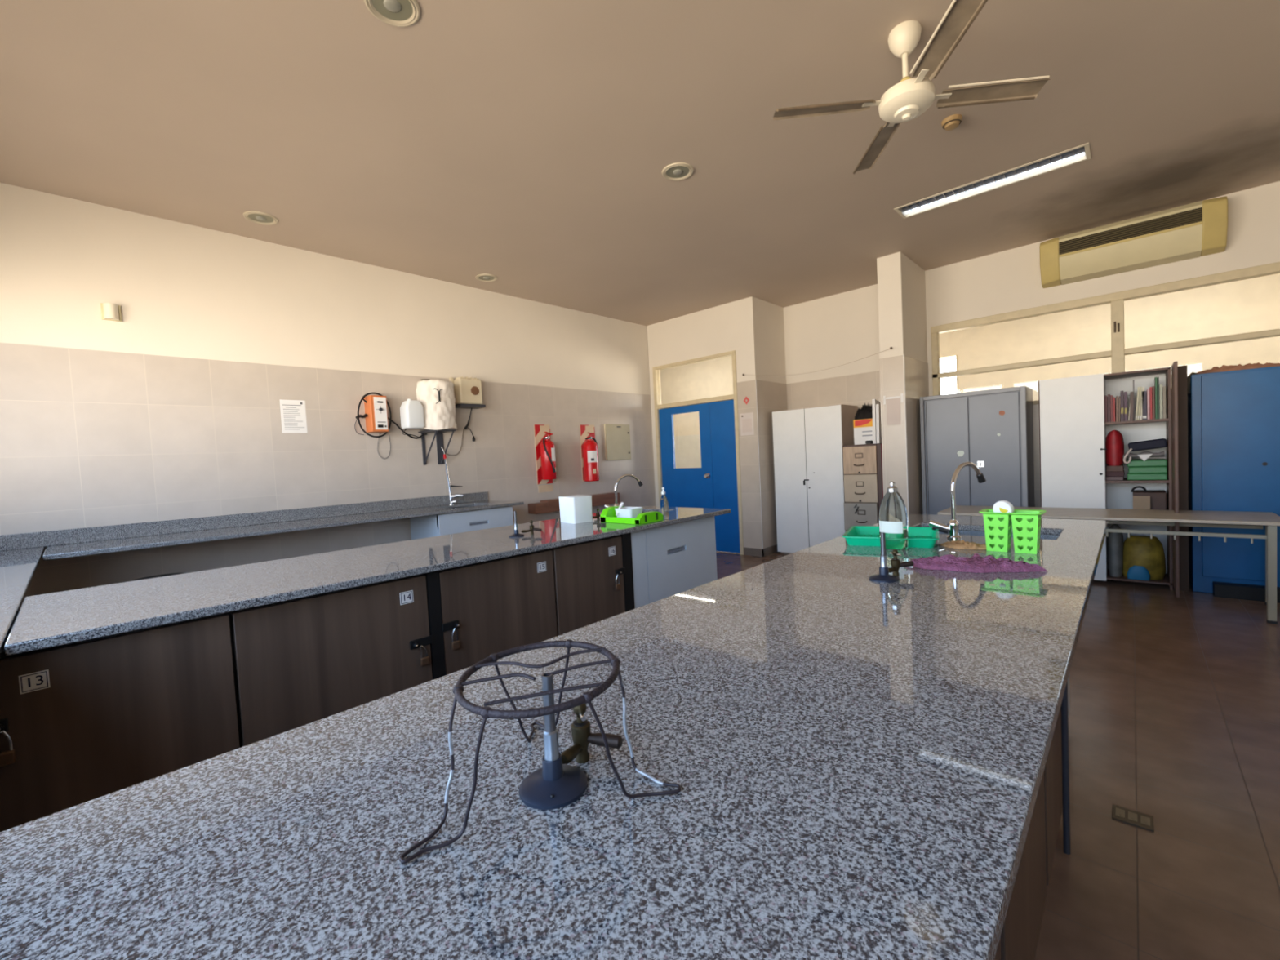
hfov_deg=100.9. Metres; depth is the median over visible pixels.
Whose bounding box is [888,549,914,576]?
tap
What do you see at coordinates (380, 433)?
wire
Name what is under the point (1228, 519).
table
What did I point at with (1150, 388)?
book
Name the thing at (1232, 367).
cloth
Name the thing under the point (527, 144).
ceiling
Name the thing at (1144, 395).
book
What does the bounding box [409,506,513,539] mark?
base cabinet
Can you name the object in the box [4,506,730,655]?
countertop
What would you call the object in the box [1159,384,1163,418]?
book
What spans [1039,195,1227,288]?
air conditioner
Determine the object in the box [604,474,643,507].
gooseneck faucet
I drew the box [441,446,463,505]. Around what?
tap
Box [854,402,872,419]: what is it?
bag
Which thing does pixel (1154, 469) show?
folder
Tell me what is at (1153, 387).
book
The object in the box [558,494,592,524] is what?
foam box
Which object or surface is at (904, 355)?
trim
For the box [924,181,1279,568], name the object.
wall
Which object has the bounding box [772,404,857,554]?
tall cabinet
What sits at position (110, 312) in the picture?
sensor
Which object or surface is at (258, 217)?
recessed light
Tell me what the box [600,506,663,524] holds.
dish rack
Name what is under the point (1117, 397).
book
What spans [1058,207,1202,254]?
grille
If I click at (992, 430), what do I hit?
metal cabinet
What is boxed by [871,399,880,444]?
board
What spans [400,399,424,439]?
jerrycan
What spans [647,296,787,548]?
wall
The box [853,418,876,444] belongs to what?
box
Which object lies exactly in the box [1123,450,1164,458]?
cloth
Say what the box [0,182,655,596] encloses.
wall
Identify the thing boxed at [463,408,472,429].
cable
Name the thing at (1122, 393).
book
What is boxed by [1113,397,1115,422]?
book
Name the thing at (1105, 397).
book
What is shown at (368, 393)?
power cable
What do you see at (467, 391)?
box
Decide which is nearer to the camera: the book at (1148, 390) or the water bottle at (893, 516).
the water bottle at (893, 516)
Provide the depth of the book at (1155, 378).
4.49 m
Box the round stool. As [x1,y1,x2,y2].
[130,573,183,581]
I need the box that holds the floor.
[715,551,1279,959]
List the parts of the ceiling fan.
blade, blade, down rod, rod, blade, blade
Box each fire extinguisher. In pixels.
[539,431,556,479]
[582,432,599,481]
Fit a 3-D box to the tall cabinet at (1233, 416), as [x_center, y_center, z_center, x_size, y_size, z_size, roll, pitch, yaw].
[4.996,0.019,4.148,0.943,1.790,0.550,-1,3,43]
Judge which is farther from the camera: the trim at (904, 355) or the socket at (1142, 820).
the trim at (904, 355)
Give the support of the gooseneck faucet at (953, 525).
on the countertop at (858, 762)
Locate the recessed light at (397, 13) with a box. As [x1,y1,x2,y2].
[364,0,420,26]
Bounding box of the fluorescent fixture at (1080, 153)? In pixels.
[893,142,1091,218]
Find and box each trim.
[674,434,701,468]
[755,381,763,549]
[903,355,908,514]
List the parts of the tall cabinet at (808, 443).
door, door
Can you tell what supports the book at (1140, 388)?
on the storage cabinet at (1073, 429)
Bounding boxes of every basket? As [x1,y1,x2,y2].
[978,508,1046,554]
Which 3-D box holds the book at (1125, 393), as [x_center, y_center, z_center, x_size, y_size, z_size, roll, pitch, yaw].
[4.300,-0.648,4.681,0.020,0.255,0.171,-1,3,43]
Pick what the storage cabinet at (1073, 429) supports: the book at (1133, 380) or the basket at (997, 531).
the book at (1133, 380)
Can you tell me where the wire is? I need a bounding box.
[377,432,391,458]
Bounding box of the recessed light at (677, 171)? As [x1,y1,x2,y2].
[662,162,693,180]
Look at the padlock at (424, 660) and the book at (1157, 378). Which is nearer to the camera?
the padlock at (424, 660)
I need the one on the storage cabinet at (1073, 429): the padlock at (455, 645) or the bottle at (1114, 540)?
the bottle at (1114, 540)
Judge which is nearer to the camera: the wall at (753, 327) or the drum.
the drum
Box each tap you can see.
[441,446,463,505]
[521,520,542,534]
[560,702,622,764]
[592,508,600,519]
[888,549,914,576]
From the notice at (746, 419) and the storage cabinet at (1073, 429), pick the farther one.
the notice at (746, 419)
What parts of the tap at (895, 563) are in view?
knob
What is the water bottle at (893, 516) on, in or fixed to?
on the countertop at (858, 762)
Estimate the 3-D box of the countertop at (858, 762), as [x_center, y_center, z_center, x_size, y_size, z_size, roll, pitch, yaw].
[0.434,0.259,1.213,0.857,0.164,3.990,-1,3,43]
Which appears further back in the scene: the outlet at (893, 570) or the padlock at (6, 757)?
the outlet at (893, 570)
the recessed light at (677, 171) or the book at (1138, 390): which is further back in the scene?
the book at (1138, 390)
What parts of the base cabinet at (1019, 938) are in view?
door, door, door, pipe post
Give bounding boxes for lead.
[445,429,464,455]
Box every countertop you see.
[0,491,524,559]
[0,514,1107,959]
[0,546,45,657]
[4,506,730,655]
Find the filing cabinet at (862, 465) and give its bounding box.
[842,443,882,531]
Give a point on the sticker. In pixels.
(746, 397)
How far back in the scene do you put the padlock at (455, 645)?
2.23 m
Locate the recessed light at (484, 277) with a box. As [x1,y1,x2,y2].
[475,273,497,281]
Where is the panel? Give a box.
[604,423,631,460]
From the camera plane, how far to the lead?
5.64 m
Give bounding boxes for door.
[652,350,743,555]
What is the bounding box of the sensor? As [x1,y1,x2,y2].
[100,302,121,321]
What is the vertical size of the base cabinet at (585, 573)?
0.920 m
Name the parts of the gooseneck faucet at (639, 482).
spout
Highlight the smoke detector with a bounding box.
[941,114,962,130]
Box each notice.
[279,399,307,432]
[739,412,754,435]
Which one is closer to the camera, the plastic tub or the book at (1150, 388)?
the plastic tub
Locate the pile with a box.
[940,539,991,550]
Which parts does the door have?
knob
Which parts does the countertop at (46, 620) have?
gas burner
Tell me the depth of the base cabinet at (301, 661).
2.02 m
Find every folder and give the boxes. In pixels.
[1106,464,1123,471]
[1127,458,1167,466]
[1127,471,1167,479]
[1128,466,1167,473]
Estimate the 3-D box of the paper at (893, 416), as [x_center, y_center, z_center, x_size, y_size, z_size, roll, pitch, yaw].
[2.630,-0.729,5.485,0.195,0.310,0.002,-1,3,43]
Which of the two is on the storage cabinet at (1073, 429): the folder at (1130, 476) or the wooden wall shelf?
the folder at (1130, 476)
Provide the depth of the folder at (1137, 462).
4.56 m
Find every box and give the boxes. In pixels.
[364,395,388,432]
[448,376,485,408]
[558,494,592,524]
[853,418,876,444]
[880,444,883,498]
[1128,438,1167,451]
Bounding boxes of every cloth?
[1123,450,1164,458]
[1195,362,1279,373]
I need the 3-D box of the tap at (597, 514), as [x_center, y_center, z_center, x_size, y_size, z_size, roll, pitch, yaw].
[-0.266,0.220,3.402,0.136,0.077,0.039,-3,2,6]
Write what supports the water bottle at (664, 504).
on the countertop at (46, 620)
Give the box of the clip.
[355,413,367,418]
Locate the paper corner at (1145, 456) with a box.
[1137,453,1152,461]
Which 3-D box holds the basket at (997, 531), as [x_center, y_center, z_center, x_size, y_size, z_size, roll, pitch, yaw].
[1.287,0.176,1.829,0.182,0.138,0.112,-1,3,43]
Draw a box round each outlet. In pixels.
[521,529,531,533]
[560,743,582,764]
[888,567,896,573]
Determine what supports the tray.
on the countertop at (858, 762)
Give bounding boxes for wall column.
[876,251,928,514]
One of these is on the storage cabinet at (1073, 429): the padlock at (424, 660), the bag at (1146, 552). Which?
the bag at (1146, 552)
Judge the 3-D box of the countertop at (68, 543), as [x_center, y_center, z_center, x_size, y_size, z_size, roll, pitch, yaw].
[-2.793,0.317,4.193,0.698,0.128,3.970,-1,3,43]
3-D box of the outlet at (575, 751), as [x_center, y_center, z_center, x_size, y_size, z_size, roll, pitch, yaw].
[-0.084,0.339,0.660,0.015,0.016,0.045,-2,3,23]
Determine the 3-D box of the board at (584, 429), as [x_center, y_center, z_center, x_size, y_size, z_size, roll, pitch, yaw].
[-0.677,-0.356,6.976,0.012,0.735,0.250,-1,3,43]
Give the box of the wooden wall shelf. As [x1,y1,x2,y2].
[528,492,620,514]
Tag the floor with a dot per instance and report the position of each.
(1174, 716)
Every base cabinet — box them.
[0,612,240,831]
[229,548,557,747]
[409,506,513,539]
[551,533,635,635]
[631,515,717,608]
[994,680,1070,959]
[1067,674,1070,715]
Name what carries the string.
hanging from the wall hook
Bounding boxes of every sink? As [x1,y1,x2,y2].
[448,505,479,508]
[938,529,1059,539]
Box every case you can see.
[865,440,872,444]
[1130,485,1166,510]
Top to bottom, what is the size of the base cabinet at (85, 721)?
0.920 m
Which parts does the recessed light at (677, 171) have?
bulb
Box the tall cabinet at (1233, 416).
[1187,365,1279,603]
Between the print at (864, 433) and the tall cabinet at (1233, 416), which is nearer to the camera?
the tall cabinet at (1233, 416)
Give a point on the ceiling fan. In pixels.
(908, 99)
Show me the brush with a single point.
(622, 504)
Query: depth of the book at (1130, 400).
4.61 m
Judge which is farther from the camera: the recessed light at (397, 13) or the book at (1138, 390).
the book at (1138, 390)
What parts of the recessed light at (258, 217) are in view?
bulb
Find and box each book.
[1104,395,1107,422]
[1107,394,1111,422]
[1110,395,1113,422]
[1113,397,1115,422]
[1115,395,1118,421]
[1118,395,1120,421]
[1120,391,1124,421]
[1124,391,1127,421]
[1128,400,1130,420]
[1129,391,1133,420]
[1133,379,1134,420]
[1134,386,1139,420]
[1137,386,1142,420]
[1139,386,1144,420]
[1142,391,1146,419]
[1146,389,1149,419]
[1149,386,1152,419]
[1151,386,1155,419]
[1154,377,1157,418]
[1156,377,1159,418]
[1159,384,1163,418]
[1162,386,1165,418]
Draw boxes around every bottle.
[659,487,669,519]
[879,481,908,550]
[1106,524,1123,577]
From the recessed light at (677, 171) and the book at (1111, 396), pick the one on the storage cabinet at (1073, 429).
the book at (1111, 396)
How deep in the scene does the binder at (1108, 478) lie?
4.69 m
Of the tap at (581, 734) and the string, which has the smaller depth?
the tap at (581, 734)
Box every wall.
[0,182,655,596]
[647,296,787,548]
[783,284,880,409]
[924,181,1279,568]
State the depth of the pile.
1.91 m
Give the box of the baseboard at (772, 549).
[743,544,777,556]
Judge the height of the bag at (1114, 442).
0.315 m
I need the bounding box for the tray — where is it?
[842,525,939,547]
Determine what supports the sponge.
in the basket at (997, 531)
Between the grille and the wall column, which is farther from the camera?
the wall column
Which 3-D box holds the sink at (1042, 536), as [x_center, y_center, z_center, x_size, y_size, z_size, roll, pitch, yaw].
[1.476,0.316,2.296,0.569,0.142,0.344,-1,3,43]
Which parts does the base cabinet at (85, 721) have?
number plate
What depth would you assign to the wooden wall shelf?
6.40 m
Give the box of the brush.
[615,502,624,515]
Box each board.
[533,424,552,493]
[579,425,595,481]
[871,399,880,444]
[875,404,881,443]
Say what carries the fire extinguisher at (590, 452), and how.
attached to the board at (584, 429)
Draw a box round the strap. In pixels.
[1123,448,1132,463]
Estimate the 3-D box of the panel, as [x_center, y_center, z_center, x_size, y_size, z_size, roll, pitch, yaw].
[-0.304,-0.525,7.351,0.050,0.495,0.475,-1,3,43]
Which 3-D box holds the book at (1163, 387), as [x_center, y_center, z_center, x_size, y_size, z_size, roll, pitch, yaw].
[4.476,-0.658,4.517,0.016,0.270,0.170,-1,3,43]
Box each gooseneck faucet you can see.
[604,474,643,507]
[928,462,986,539]
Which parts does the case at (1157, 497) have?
black ring handle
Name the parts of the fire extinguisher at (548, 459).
squeeze handle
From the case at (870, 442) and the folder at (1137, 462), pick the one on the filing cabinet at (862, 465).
the case at (870, 442)
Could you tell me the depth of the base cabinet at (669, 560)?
3.32 m
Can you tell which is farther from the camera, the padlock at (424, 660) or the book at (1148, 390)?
the book at (1148, 390)
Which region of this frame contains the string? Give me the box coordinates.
[748,348,889,375]
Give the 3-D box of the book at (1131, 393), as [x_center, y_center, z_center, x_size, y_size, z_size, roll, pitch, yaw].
[4.327,-0.646,4.656,0.026,0.250,0.170,-1,3,43]
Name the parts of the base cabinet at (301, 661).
door, number plate, post, door, number plate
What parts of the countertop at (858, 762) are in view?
gas burner, gas burner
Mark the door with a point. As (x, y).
(717, 484)
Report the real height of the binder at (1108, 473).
0.042 m
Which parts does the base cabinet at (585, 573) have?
number plate, post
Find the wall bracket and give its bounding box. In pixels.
[417,429,455,465]
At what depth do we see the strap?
4.61 m
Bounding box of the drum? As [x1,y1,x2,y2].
[415,378,457,431]
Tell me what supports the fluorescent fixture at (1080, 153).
attached to the ceiling
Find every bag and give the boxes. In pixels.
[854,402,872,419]
[906,553,1047,573]
[1105,430,1124,466]
[1122,535,1165,579]
[1126,565,1150,580]
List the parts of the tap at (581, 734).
knob, lever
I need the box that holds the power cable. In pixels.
[357,392,426,439]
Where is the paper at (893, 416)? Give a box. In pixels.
[883,393,903,425]
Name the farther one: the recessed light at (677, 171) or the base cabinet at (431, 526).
the base cabinet at (431, 526)
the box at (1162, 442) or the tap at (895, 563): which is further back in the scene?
the box at (1162, 442)
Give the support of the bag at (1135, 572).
on the storage cabinet at (1073, 429)
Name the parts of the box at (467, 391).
shelf plate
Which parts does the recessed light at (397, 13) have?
bulb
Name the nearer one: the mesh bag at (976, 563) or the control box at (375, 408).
the mesh bag at (976, 563)
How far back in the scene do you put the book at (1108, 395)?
4.70 m
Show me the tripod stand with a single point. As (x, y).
(587, 697)
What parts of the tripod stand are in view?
leg, leg, leg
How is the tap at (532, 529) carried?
on the countertop at (46, 620)
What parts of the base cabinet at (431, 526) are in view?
door, slot handle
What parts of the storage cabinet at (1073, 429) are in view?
door, panel, shelf, shelf, open door, panel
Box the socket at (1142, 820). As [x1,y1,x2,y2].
[1111,804,1154,831]
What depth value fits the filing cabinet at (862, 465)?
6.04 m
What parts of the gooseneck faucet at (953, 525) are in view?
lever, spout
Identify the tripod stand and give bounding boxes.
[399,639,680,863]
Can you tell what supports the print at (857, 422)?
attached to the box at (863, 428)
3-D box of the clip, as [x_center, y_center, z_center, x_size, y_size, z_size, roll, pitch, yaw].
[-2.551,-0.583,4.847,0.037,0.053,0.106,-1,3,43]
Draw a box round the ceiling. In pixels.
[0,0,1279,325]
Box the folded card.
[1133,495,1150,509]
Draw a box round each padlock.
[0,730,16,767]
[418,644,429,666]
[450,627,459,650]
[614,573,620,591]
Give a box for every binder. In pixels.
[1105,470,1124,476]
[1106,476,1124,480]
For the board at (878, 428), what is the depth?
5.86 m
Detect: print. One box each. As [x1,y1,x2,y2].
[854,419,871,426]
[862,430,872,436]
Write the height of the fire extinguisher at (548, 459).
0.574 m
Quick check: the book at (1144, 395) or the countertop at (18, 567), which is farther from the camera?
the book at (1144, 395)
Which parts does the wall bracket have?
shelf plate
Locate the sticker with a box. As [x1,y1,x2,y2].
[743,396,749,404]
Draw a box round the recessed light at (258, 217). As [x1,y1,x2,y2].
[243,210,278,225]
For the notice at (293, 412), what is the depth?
4.53 m
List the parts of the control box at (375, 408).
panel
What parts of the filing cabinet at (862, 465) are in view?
drawer, drawer, drawer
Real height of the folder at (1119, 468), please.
0.052 m
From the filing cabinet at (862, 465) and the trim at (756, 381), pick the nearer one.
the filing cabinet at (862, 465)
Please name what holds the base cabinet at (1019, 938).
on the floor
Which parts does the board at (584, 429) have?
picture plate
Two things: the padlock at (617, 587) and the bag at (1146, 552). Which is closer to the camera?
the padlock at (617, 587)
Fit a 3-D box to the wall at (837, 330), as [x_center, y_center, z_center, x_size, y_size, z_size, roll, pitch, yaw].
[2.623,-0.724,6.839,1.770,3.290,0.148,-1,3,43]
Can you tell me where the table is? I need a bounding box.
[937,505,1279,624]
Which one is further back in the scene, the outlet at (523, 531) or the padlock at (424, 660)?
the outlet at (523, 531)
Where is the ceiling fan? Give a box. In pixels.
[773,0,1049,173]
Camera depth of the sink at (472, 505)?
5.53 m
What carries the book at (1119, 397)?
on the storage cabinet at (1073, 429)
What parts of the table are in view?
rail, rail, leg, leg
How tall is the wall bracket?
0.337 m
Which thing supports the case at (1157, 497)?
on the storage cabinet at (1073, 429)
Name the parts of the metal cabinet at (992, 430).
door, lock plate, door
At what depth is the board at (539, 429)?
6.40 m
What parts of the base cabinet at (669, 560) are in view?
filler panel, slot handle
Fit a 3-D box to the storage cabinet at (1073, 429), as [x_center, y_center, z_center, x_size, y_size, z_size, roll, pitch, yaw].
[4.174,-0.005,4.705,0.975,1.875,0.830,-1,3,43]
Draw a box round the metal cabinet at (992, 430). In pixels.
[919,386,1035,515]
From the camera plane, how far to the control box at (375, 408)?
4.89 m
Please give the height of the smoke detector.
0.047 m
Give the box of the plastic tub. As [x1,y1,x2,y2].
[614,506,642,518]
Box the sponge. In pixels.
[992,500,1013,518]
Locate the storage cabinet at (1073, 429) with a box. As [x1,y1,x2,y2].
[1038,361,1189,597]
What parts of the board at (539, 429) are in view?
picture plate, plate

